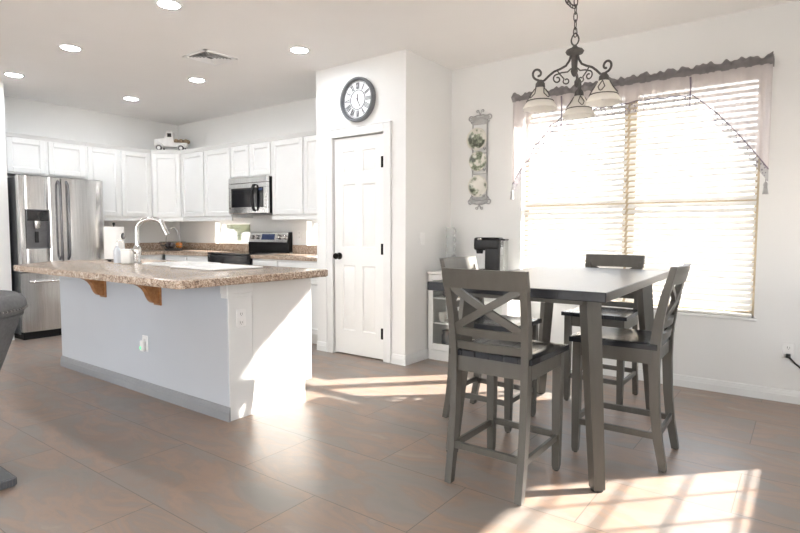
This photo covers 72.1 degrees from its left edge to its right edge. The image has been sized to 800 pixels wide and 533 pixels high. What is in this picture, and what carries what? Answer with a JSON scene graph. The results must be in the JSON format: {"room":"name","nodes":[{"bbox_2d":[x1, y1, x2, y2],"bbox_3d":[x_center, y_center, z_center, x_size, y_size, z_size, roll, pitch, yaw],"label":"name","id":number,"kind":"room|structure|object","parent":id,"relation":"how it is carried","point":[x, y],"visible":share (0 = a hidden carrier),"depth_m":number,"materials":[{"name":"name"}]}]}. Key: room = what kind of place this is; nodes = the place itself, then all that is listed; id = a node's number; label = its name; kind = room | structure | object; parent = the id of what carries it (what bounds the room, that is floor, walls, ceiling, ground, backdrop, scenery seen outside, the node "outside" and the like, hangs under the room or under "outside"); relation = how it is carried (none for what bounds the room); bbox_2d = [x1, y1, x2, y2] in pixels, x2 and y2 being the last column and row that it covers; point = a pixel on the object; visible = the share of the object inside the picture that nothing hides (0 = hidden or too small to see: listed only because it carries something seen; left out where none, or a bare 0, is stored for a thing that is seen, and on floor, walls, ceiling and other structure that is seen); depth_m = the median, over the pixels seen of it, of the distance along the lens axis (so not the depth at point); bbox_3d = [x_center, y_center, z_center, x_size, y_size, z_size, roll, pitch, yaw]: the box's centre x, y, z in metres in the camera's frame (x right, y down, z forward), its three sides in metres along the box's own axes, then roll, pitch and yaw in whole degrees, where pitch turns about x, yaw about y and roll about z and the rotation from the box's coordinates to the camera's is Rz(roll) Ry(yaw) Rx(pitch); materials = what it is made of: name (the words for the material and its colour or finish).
{"room":"kitchen dining area","nodes":[
{"label":"kitchen dining area","id":0,"kind":"room"},
{"bbox_2d":[0,82,11,290],"bbox_3d":[-6.486,-0.439,3.693,1.125,2.730,6.243,3,4,36],"label":"wall","id":1,"kind":"structure","parent":0,"point":[5,257],"depth_m":5.83,"materials":[{"name":"paint"}]},
{"bbox_2d":[4,96,179,259],"bbox_3d":[-4.019,-0.653,7.222,0.120,2.730,2.377,3,4,36],"label":"wall","id":2,"kind":"structure","parent":0,"point":[26,116],"depth_m":7.16,"materials":[{"name":"paint"}]},
{"bbox_2d":[5,131,85,178],"bbox_3d":[-4.250,-1.286,6.456,0.370,0.456,0.920,3,4,36],"label":"upper cabinet","id":3,"kind":"object","parent":2,"relation":"attached to","point":[26,154],"visible":0.97,"depth_m":6.36,"materials":[{"name":"paint"}]},
{"bbox_2d":[83,141,151,220],"bbox_3d":[-3.726,-1.076,7.178,0.370,0.961,0.838,3,4,36],"label":"upper cabinet","id":4,"kind":"object","parent":2,"relation":"attached to","point":[124,171],"visible":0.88,"depth_m":7.09,"materials":[{"name":"paint"}]},
{"bbox_2d":[59,276,229,406],"bbox_3d":[-1.953,0.477,4.153,2.366,0.868,0.180,3,4,36],"label":"wall","id":5,"kind":"structure","parent":0,"point":[188,352],"depth_m":3.88,"materials":[{"name":"paint"}]},
{"bbox_2d":[83,279,106,296],"bbox_3d":[-2.376,0.140,4.203,0.090,0.205,0.211,3,4,36],"label":"corbel","id":6,"kind":"object","parent":5,"relation":"attached to","point":[98,287],"visible":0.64,"depth_m":4.23,"materials":[{"name":"brown wood"}]},
{"bbox_2d":[142,335,147,351],"bbox_3d":[-1.835,0.554,3.952,0.072,0.116,0.009,3,4,36],"label":"wall outlet","id":7,"kind":"object","parent":5,"relation":"attached to","point":[144,337],"visible":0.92,"depth_m":3.94,"materials":[{"name":"white plastic"}]},
{"bbox_2d":[140,340,145,350],"bbox_3d":[-1.847,0.569,3.940,0.044,0.078,0.028,3,4,36],"label":"night light","id":8,"kind":"object","parent":7,"relation":"attached to","point":[142,342],"visible":1,"depth_m":3.93,"materials":[{"name":"white plastic"}]},
{"bbox_2d":[60,356,230,421],"bbox_3d":[-2.006,0.870,4.096,2.378,0.090,0.014,3,4,36],"label":"baseboard","id":9,"kind":"structure","parent":5,"relation":"attached to","point":[206,407],"depth_m":3.90,"materials":[{"name":"grey paint"}]},
{"bbox_2d":[133,284,161,305],"bbox_3d":[-1.745,0.171,3.737,0.090,0.205,0.211,3,4,36],"label":"corbel","id":10,"kind":"object","parent":5,"relation":"attached to","point":[152,294],"visible":0.6,"depth_m":3.77,"materials":[{"name":"brown wood"}]},
{"bbox_2d":[220,283,252,298],"bbox_3d":[-1.023,0.141,3.437,0.072,0.103,0.196,3,4,36],"label":"trim","id":11,"kind":"structure","parent":5,"relation":"attached to","point":[239,290],"depth_m":3.40,"materials":[{"name":"paint"}]},
{"bbox_2d":[228,296,252,420],"bbox_3d":[-1.000,0.574,3.452,0.006,0.766,0.179,3,4,36],"label":"trim","id":12,"kind":"structure","parent":5,"relation":"attached to","point":[240,339],"depth_m":3.45,"materials":[{"name":"paint"}]},
{"bbox_2d":[236,308,245,327],"bbox_3d":[-0.993,0.322,3.431,0.009,0.116,0.072,3,4,36],"label":"wall outlet","id":13,"kind":"object","parent":5,"relation":"attached to","point":[240,313],"visible":1,"depth_m":3.43,"materials":[{"name":"white plastic"}]},
{"bbox_2d":[316,49,451,354],"bbox_3d":[-0.162,-0.528,5.381,1.078,2.730,0.750,3,4,36],"label":"wall","id":14,"kind":"structure","parent":0,"point":[413,91],"depth_m":4.96,"materials":[{"name":"paint"}]},
{"bbox_2d":[333,133,382,359],"bbox_3d":[-0.391,-0.177,5.097,0.612,2.036,0.108,3,4,36],"label":"door","id":15,"kind":"structure","parent":14,"relation":"in","point":[358,255],"depth_m":5.12,"materials":[{"name":"paint"}]},
{"bbox_2d":[340,77,375,121],"bbox_3d":[-0.388,-1.516,4.989,0.400,0.400,0.052,3,4,36],"label":"wall clock","id":16,"kind":"object","parent":14,"relation":"attached to","point":[358,95],"visible":1,"depth_m":4.99,"materials":[{"name":"black plastic"}]},
{"bbox_2d":[325,121,391,362],"bbox_3d":[-0.398,-0.218,5.093,0.792,2.145,0.024,3,4,36],"label":"trim","id":17,"kind":"structure","parent":14,"relation":"attached to","point":[385,127],"depth_m":4.93,"materials":[{"name":"paint"}]},
{"bbox_2d":[420,233,424,244],"bbox_3d":[0.206,-0.250,4.981,0.009,0.116,0.072,3,4,36],"label":"light switch","id":18,"kind":"object","parent":14,"relation":"attached to","point":[422,235],"visible":1,"depth_m":4.97,"materials":[{"name":"white plastic"}]},
{"bbox_2d":[0,0,796,124],"bbox_3d":[-2.688,-1.768,2.274,8.840,0.120,8.920,3,4,36],"label":"ceiling","id":19,"kind":"structure","parent":0,"point":[131,48],"depth_m":4.39,"materials":[{"name":"paint"}]},
{"bbox_2d":[3,72,24,77],"bbox_3d":[-3.843,-1.907,5.467,0.186,0.008,0.186,3,4,36],"label":"recessed light","id":20,"kind":"object","parent":19,"relation":"in","point":[11,74],"visible":1,"depth_m":5.45,"materials":[{"name":"white glass"}]},
{"bbox_2d":[57,44,82,51],"bbox_3d":[-2.796,-1.853,4.656,0.186,0.008,0.186,3,4,36],"label":"recessed light","id":21,"kind":"object","parent":19,"relation":"in","point":[68,47],"visible":1,"depth_m":4.64,"materials":[{"name":"white glass"}]},
{"bbox_2d":[122,96,139,100],"bbox_3d":[-3.150,-1.966,6.434,0.186,0.008,0.186,3,4,36],"label":"recessed light","id":22,"kind":"object","parent":19,"relation":"in","point":[126,97],"visible":1,"depth_m":6.42,"materials":[{"name":"white glass"}]},
{"bbox_2d":[154,0,182,9],"bbox_3d":[-1.583,-1.794,3.759,0.186,0.008,0.186,3,4,36],"label":"recessed light","id":23,"kind":"object","parent":19,"relation":"in","point":[166,4],"visible":1,"depth_m":3.76,"materials":[{"name":"white glass"}]},
{"bbox_2d":[187,77,205,82],"bbox_3d":[-2.083,-1.913,5.632,0.186,0.008,0.186,3,4,36],"label":"recessed light","id":24,"kind":"object","parent":19,"relation":"in","point":[193,79],"visible":1,"depth_m":5.61,"materials":[{"name":"white"}]},
{"bbox_2d":[182,49,237,65],"bbox_3d":[-1.697,-1.865,4.912,0.340,0.010,0.340,3,4,36],"label":"ceiling vent","id":25,"kind":"object","parent":19,"relation":"in","point":[206,56],"visible":1,"depth_m":4.90,"materials":[{"name":"white plastic"}]},
{"bbox_2d":[288,46,309,53],"bbox_3d":[-0.861,-1.851,4.698,0.186,0.008,0.186,3,4,36],"label":"recessed light","id":26,"kind":"object","parent":19,"relation":"in","point":[295,49],"visible":1,"depth_m":4.68,"materials":[{"name":"white"}]},
{"bbox_2d":[523,0,621,119],"bbox_3d":[1.043,-1.332,3.177,0.535,0.847,0.521,3,4,36],"label":"chandelier","id":27,"kind":"object","parent":19,"relation":"hanging from","point":[604,94],"visible":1,"depth_m":3.15,"materials":[{"name":"glass"}]},
{"bbox_2d":[0,335,799,532],"bbox_3d":[-2.695,1.076,2.452,8.840,0.120,8.920,3,4,36],"label":"floor","id":28,"kind":"structure","parent":0,"point":[363,450],"depth_m":2.82,"materials":[{"name":"tile"}]},
{"bbox_2d":[0,290,28,489],"bbox_3d":[-2.063,0.580,2.415,0.651,0.879,0.792,3,4,36],"label":"upholstered chair","id":29,"kind":"object","parent":28,"relation":"on","point":[13,304],"visible":1,"depth_m":2.51,"materials":[{"name":"grey fabric"}]},
{"bbox_2d":[7,174,103,339],"bbox_3d":[-4.044,-0.123,6.395,0.814,1.775,0.879,3,4,36],"label":"refrigerator","id":30,"kind":"object","parent":28,"relation":"on","point":[51,218],"visible":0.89,"depth_m":6.06,"materials":[{"name":"metal"}]},
{"bbox_2d":[141,254,161,259],"bbox_3d":[-3.622,0.282,7.169,0.634,0.872,0.780,3,4,36],"label":"base cabinet","id":31,"kind":"object","parent":28,"relation":"on","point":[159,257],"visible":0.03,"depth_m":7.15,"materials":[{"name":"paint"}]},
{"bbox_2d":[125,242,248,255],"bbox_3d":[-3.020,-0.221,7.097,1.666,0.142,1.429,3,4,36],"label":"countertop","id":32,"kind":"structure","parent":31,"relation":"on","point":[190,249],"depth_m":7.53,"materials":[{"name":"stone"}]},
{"bbox_2d":[159,227,185,250],"bbox_3d":[-3.128,-0.381,7.561,0.348,0.319,0.347,3,4,36],"label":"fruit basket","id":33,"kind":"object","parent":32,"relation":"on","point":[179,242],"visible":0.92,"depth_m":7.47,"materials":[{"name":"metal"}]},
{"bbox_2d":[159,242,185,250],"bbox_3d":[-3.129,-0.281,7.567,0.347,0.119,0.347,3,4,36],"label":"wire bowl","id":34,"kind":"object","parent":33,"relation":"on","point":[174,249],"depth_m":7.47,"materials":[{"name":"metal"}]},
{"bbox_2d":[165,254,207,261],"bbox_3d":[-2.531,0.279,7.251,1.020,0.872,0.629,3,4,36],"label":"base cabinet","id":35,"kind":"object","parent":28,"relation":"on","point":[167,257],"visible":0.08,"depth_m":6.99,"materials":[{"name":"paint"}]},
{"bbox_2d":[208,232,292,264],"bbox_3d":[-1.837,0.153,6.664,0.762,1.142,0.733,3,4,36],"label":"range","id":36,"kind":"object","parent":28,"relation":"on","point":[260,243],"visible":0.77,"depth_m":6.70,"materials":[{"name":"black metal"}]},
{"bbox_2d":[208,251,289,255],"bbox_3d":[-1.830,-0.161,6.653,0.762,0.020,0.632,3,4,36],"label":"cooktop","id":37,"kind":"object","parent":36,"relation":"in","point":[236,253],"depth_m":6.58,"materials":[{"name":"black glass"}]},
{"bbox_2d":[252,278,311,413],"bbox_3d":[-1.734,0.460,4.447,2.366,0.866,0.544,3,4,36],"label":"base cabinet","id":38,"kind":"object","parent":28,"relation":"on","point":[281,310],"visible":0.21,"depth_m":3.71,"materials":[{"name":"paint"}]},
{"bbox_2d":[13,259,327,288],"bbox_3d":[-1.889,0.020,4.137,2.652,0.046,1.155,3,4,36],"label":"countertop","id":39,"kind":"structure","parent":38,"relation":"on","point":[98,269],"depth_m":3.56,"materials":[{"name":"stone"}]},
{"bbox_2d":[103,223,124,261],"bbox_3d":[-2.484,-0.214,4.774,0.160,0.337,0.160,3,4,36],"label":"paper towel holder","id":40,"kind":"object","parent":39,"relation":"on","point":[111,234],"visible":0.66,"depth_m":4.70,"materials":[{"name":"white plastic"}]},
{"bbox_2d":[113,240,122,262],"bbox_3d":[-2.324,-0.124,4.520,0.062,0.191,0.062,3,4,36],"label":"soap dispenser","id":41,"kind":"object","parent":39,"relation":"on","point":[116,252],"visible":0.97,"depth_m":4.50,"materials":[{"name":"white plastic"}]},
{"bbox_2d":[113,246,120,262],"bbox_3d":[-2.328,-0.099,4.521,0.056,0.140,0.056,3,4,36],"label":"bottle","id":42,"kind":"object","parent":41,"relation":"on","point":[116,252],"depth_m":4.50,"materials":[{"name":"white plastic"}]},
{"bbox_2d":[120,249,132,263],"bbox_3d":[-2.196,-0.083,4.431,0.086,0.120,0.086,0,4,0],"label":"crock","id":43,"kind":"object","parent":39,"relation":"on","point":[126,254],"visible":0.73,"depth_m":4.39,"materials":[{"name":"white ceramic"}]},
{"bbox_2d":[121,233,124,248],"bbox_3d":[-2.309,-0.159,4.610,0.060,0.249,0.060,3,4,36],"label":"scrub brush","id":44,"kind":"object","parent":43,"relation":"in","point":[122,234],"visible":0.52,"depth_m":4.58,"materials":[{"name":"white plastic"}]},
{"bbox_2d":[131,217,169,263],"bbox_3d":[-1.980,-0.205,4.347,0.298,0.376,0.127,0,4,-1],"label":"faucet","id":45,"kind":"object","parent":39,"relation":"on","point":[137,252],"visible":0.95,"depth_m":4.36,"materials":[{"name":"silver metal"}]},
{"bbox_2d":[142,261,221,266],"bbox_3d":[-1.726,0.070,4.353,0.500,0.197,0.426,3,4,36],"label":"sink","id":46,"kind":"object","parent":39,"relation":"in","point":[175,263],"visible":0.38,"depth_m":4.46,"materials":[{"name":"white ceramic"}]},
{"bbox_2d":[170,264,262,270],"bbox_3d":[-1.325,0.003,3.957,0.550,0.012,0.410,3,5,38],"label":"sink","id":47,"kind":"object","parent":39,"relation":"on","point":[209,267],"visible":1,"depth_m":3.90,"materials":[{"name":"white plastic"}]},
{"bbox_2d":[253,259,317,343],"bbox_3d":[-1.032,0.353,6.144,1.150,0.872,0.629,3,4,36],"label":"base cabinet","id":48,"kind":"object","parent":28,"relation":"on","point":[263,262],"visible":0.06,"depth_m":5.69,"materials":[{"name":"paint"}]},
{"bbox_2d":[251,245,316,261],"bbox_3d":[-1.030,-0.154,6.113,1.154,0.142,0.644,3,4,36],"label":"countertop","id":49,"kind":"structure","parent":48,"relation":"on","point":[300,252],"depth_m":6.13,"materials":[{"name":"stone"}]},
{"bbox_2d":[427,270,519,361],"bbox_3d":[0.691,0.458,4.984,0.818,0.815,0.428,3,4,36],"label":"display cabinet","id":50,"kind":"object","parent":28,"relation":"on","point":[436,300],"visible":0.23,"depth_m":5.05,"materials":[{"name":"paint"}]},
{"bbox_2d":[434,319,448,324],"bbox_3d":[0.708,0.526,5.016,0.758,0.016,0.337,3,4,36],"label":"shelf","id":51,"kind":"object","parent":50,"relation":"attached to","point":[436,321],"depth_m":5.10,"materials":[{"name":"paint"}]},
{"bbox_2d":[439,312,447,321],"bbox_3d":[0.403,0.468,5.110,0.076,0.085,0.092,-1,4,-20],"label":"cup","id":52,"kind":"object","parent":50,"relation":"on","point":[442,315],"visible":0.94,"depth_m":5.09,"materials":[{"name":"white ceramic"}]},
{"bbox_2d":[441,330,448,344],"bbox_3d":[0.436,0.678,5.129,0.100,0.165,0.098,3,4,36],"label":"storage jar","id":53,"kind":"object","parent":50,"relation":"in","point":[445,335],"visible":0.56,"depth_m":5.09,"materials":[{"name":"grey glass"}]},
{"bbox_2d":[434,295,494,302],"bbox_3d":[0.709,0.296,5.001,0.758,0.016,0.337,3,4,36],"label":"shelf","id":54,"kind":"object","parent":50,"relation":"attached to","point":[436,297],"depth_m":5.02,"materials":[{"name":"paint"}]},
{"bbox_2d":[474,237,508,270],"bbox_3d":[0.796,-0.102,4.894,0.317,0.315,0.198,2,4,24],"label":"coffee maker","id":55,"kind":"object","parent":50,"relation":"on","point":[493,247],"visible":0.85,"depth_m":4.81,"materials":[{"name":"black plastic"}]},
{"bbox_2d":[439,256,541,432],"bbox_3d":[0.560,0.454,3.477,0.525,1.012,0.434,3,4,36],"label":"counter chair","id":56,"kind":"object","parent":28,"relation":"on","point":[465,262],"visible":0.47,"depth_m":3.46,"materials":[{"name":"grey paint"}]},
{"bbox_2d":[441,268,568,505],"bbox_3d":[0.495,0.508,2.609,0.434,1.012,0.525,3,4,36],"label":"counter chair","id":57,"kind":"object","parent":28,"relation":"on","point":[514,354],"visible":1,"depth_m":2.48,"materials":[{"name":"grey wood"}]},
{"bbox_2d":[427,266,668,492],"bbox_3d":[0.965,0.513,3.236,0.874,0.925,1.652,3,4,35],"label":"dining table","id":58,"kind":"object","parent":28,"relation":"on","point":[588,288],"visible":0.6,"depth_m":2.57,"materials":[{"name":"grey wood"}]},
{"bbox_2d":[561,254,644,404],"bbox_3d":[1.448,0.429,3.898,0.434,1.012,0.525,3,4,36],"label":"counter chair","id":59,"kind":"object","parent":28,"relation":"on","point":[611,317],"visible":0.55,"depth_m":3.83,"materials":[{"name":"grey paint"}]},
{"bbox_2d":[569,263,690,472],"bbox_3d":[1.232,0.489,2.932,0.526,1.012,0.434,3,4,35],"label":"counter chair","id":60,"kind":"object","parent":28,"relation":"on","point":[623,344],"visible":0.86,"depth_m":2.80,"materials":[{"name":"grey paint"}]},
{"bbox_2d":[178,0,799,390],"bbox_3d":[-0.081,-0.559,5.880,8.840,2.730,0.150,3,4,36],"label":"wall","id":61,"kind":"structure","parent":0,"point":[739,351],"depth_m":4.18,"materials":[{"name":"paint"}]},
{"bbox_2d":[151,150,182,221],"bbox_3d":[-3.196,-1.105,7.667,0.638,0.961,0.638,3,4,36],"label":"upper cabinet","id":62,"kind":"object","parent":61,"relation":"attached to","point":[166,181],"visible":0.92,"depth_m":7.45,"materials":[{"name":"paint"}]},
{"bbox_2d":[154,131,188,149],"bbox_3d":[-3.133,-1.710,7.530,0.422,0.263,0.172,0,4,-8],"label":"toy truck","id":63,"kind":"object","parent":62,"relation":"on","point":[167,141],"visible":0.87,"depth_m":7.47,"materials":[{"name":"white metal"}]},
{"bbox_2d":[125,242,248,250],"bbox_3d":[-3.020,-0.242,7.095,1.666,0.101,1.429,3,4,36],"label":"backsplash","id":64,"kind":"structure","parent":61,"relation":"attached to","point":[144,246],"depth_m":7.68,"materials":[{"name":"stone"}]},
{"bbox_2d":[179,143,253,221],"bbox_3d":[-2.446,-1.079,7.280,1.085,0.961,0.370,3,4,36],"label":"upper cabinet","id":65,"kind":"object","parent":61,"relation":"attached to","point":[205,170],"visible":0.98,"depth_m":7.13,"materials":[{"name":"paint"}]},
{"bbox_2d":[221,222,249,242],"bbox_3d":[-2.192,-0.462,7.509,0.760,0.288,0.060,3,4,36],"label":"window","id":66,"kind":"structure","parent":61,"relation":"in","point":[231,232],"depth_m":7.56,"materials":[{"name":"glass"}]},
{"bbox_2d":[228,137,271,178],"bbox_3d":[-1.704,-1.300,6.716,0.760,0.446,0.370,3,4,36],"label":"upper cabinet","id":67,"kind":"object","parent":61,"relation":"attached to","point":[251,157],"visible":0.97,"depth_m":6.56,"materials":[{"name":"paint"}]},
{"bbox_2d":[228,176,272,214],"bbox_3d":[-1.728,-0.851,6.688,0.720,0.437,0.467,3,4,36],"label":"microwave","id":68,"kind":"object","parent":67,"relation":"attached to","point":[249,195],"visible":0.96,"depth_m":6.52,"materials":[{"name":"silver metal"}]},
{"bbox_2d":[269,129,316,219],"bbox_3d":[-0.942,-1.006,6.168,1.140,0.961,0.370,3,4,36],"label":"upper cabinet","id":69,"kind":"object","parent":61,"relation":"attached to","point":[294,173],"visible":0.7,"depth_m":6.15,"materials":[{"name":"paint"}]},
{"bbox_2d":[297,230,301,239],"bbox_3d":[-1.214,-0.380,6.633,0.072,0.116,0.009,3,4,36],"label":"wall outlet","id":70,"kind":"object","parent":61,"relation":"attached to","point":[298,231],"visible":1,"depth_m":6.63,"materials":[{"name":"white plastic"}]},
{"bbox_2d":[292,245,316,253],"bbox_3d":[-0.844,-0.190,6.362,1.154,0.101,0.019,3,4,36],"label":"backsplash","id":71,"kind":"structure","parent":61,"relation":"attached to","point":[302,249],"depth_m":6.57,"materials":[{"name":"stone"}]},
{"bbox_2d":[312,221,316,244],"bbox_3d":[-0.738,-0.391,6.434,0.760,0.288,0.060,3,4,36],"label":"window","id":72,"kind":"structure","parent":61,"relation":"in","point":[314,223],"depth_m":6.63,"materials":[{"name":"paint"}]},
{"bbox_2d":[468,109,491,209],"bbox_3d":[0.734,-0.995,5.118,0.247,0.929,0.048,3,4,36],"label":"plate rack","id":73,"kind":"object","parent":61,"relation":"attached to","point":[483,119],"visible":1,"depth_m":5.11,"materials":[{"name":"grey metal"}]},
{"bbox_2d":[466,128,486,150],"bbox_3d":[0.717,-1.186,5.120,0.212,0.212,0.022,3,4,36],"label":"decorative plate","id":74,"kind":"object","parent":73,"relation":"in","point":[476,138],"visible":1,"depth_m":5.12,"materials":[{"name":"ceramic"}]},
{"bbox_2d":[468,175,486,196],"bbox_3d":[0.728,-0.751,5.137,0.204,0.204,0.022,3,4,36],"label":"decorative plate","id":75,"kind":"object","parent":73,"relation":"in","point":[477,185],"visible":1,"depth_m":5.14,"materials":[{"name":"ceramic"}]},
{"bbox_2d":[469,151,486,170],"bbox_3d":[0.729,-0.982,5.123,0.188,0.188,0.022,3,4,36],"label":"decorative plate","id":76,"kind":"object","parent":73,"relation":"in","point":[477,160],"visible":1,"depth_m":5.13,"materials":[{"name":"ceramic"}]},
{"bbox_2d":[317,341,799,404],"bbox_3d":[1.236,0.858,4.419,4.577,0.090,0.764,3,4,36],"label":"baseboard","id":77,"kind":"structure","parent":61,"relation":"attached to","point":[741,389],"depth_m":4.08,"materials":[{"name":"paint"}]},
{"bbox_2d":[524,101,759,315],"bbox_3d":[1.875,-0.542,4.482,1.785,1.740,0.065,3,4,36],"label":"window","id":78,"kind":"structure","parent":61,"relation":"in","point":[628,114],"depth_m":4.42,"materials":[{"name":"beige plastic"}]},
{"bbox_2d":[523,105,628,306],"bbox_3d":[1.467,-0.554,4.676,0.874,1.737,0.060,3,4,36],"label":"window blind","id":79,"kind":"object","parent":78,"relation":"attached to","point":[541,258],"visible":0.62,"depth_m":4.64,"materials":[{"name":"plastic"}]},
{"bbox_2d":[625,96,757,317],"bbox_3d":[2.179,-0.520,4.149,0.874,1.737,0.060,3,4,36],"label":"window blind","id":80,"kind":"object","parent":78,"relation":"attached to","point":[729,185],"visible":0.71,"depth_m":4.13,"materials":[{"name":"plastic"}]},
{"bbox_2d":[510,51,774,199],"bbox_3d":[1.763,-1.013,4.306,1.915,0.962,0.133,3,4,36],"label":"window valance","id":81,"kind":"object","parent":61,"relation":"attached to","point":[739,91],"visible":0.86,"depth_m":3.95,"materials":[{"name":"white fabric"}]},
{"bbox_2d":[531,301,756,320],"bbox_3d":[1.824,0.341,4.473,1.825,0.022,0.097,3,4,36],"label":"trim","id":82,"kind":"structure","parent":61,"relation":"attached to","point":[678,313],"depth_m":4.09,"materials":[{"name":"paint"}]},
{"bbox_2d":[782,343,794,359],"bbox_3d":[2.685,0.587,3.797,0.072,0.116,0.009,3,4,36],"label":"wall outlet","id":83,"kind":"object","parent":61,"relation":"attached to","point":[787,348],"visible":0.94,"depth_m":3.79,"materials":[{"name":"white plastic"}]},
{"bbox_2d":[786,354,799,367],"bbox_3d":[2.861,0.702,3.634,0.514,0.178,0.056,3,4,36],"label":"cord","id":84,"kind":"object","parent":83,"relation":"attached to","point":[787,355],"visible":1,"depth_m":3.75,"materials":[{"name":"plastic"}]},
{"label":"outside","id":85,"kind":"structure","parent":0,"visible":0},
{"bbox_3d":[2.973,1.078,4.093,60.000,0.100,70.000,3,4,36],"label":"gravel yard","id":86,"kind":"structure","parent":85,"visible":0},
{"bbox_2d":[531,187,753,304],"bbox_3d":[2.932,-0.153,8.164,23.000,1.850,0.200,3,4,36],"label":"wall","id":87,"kind":"structure","parent":86,"relation":"on","point":[741,187],"depth_m":7.50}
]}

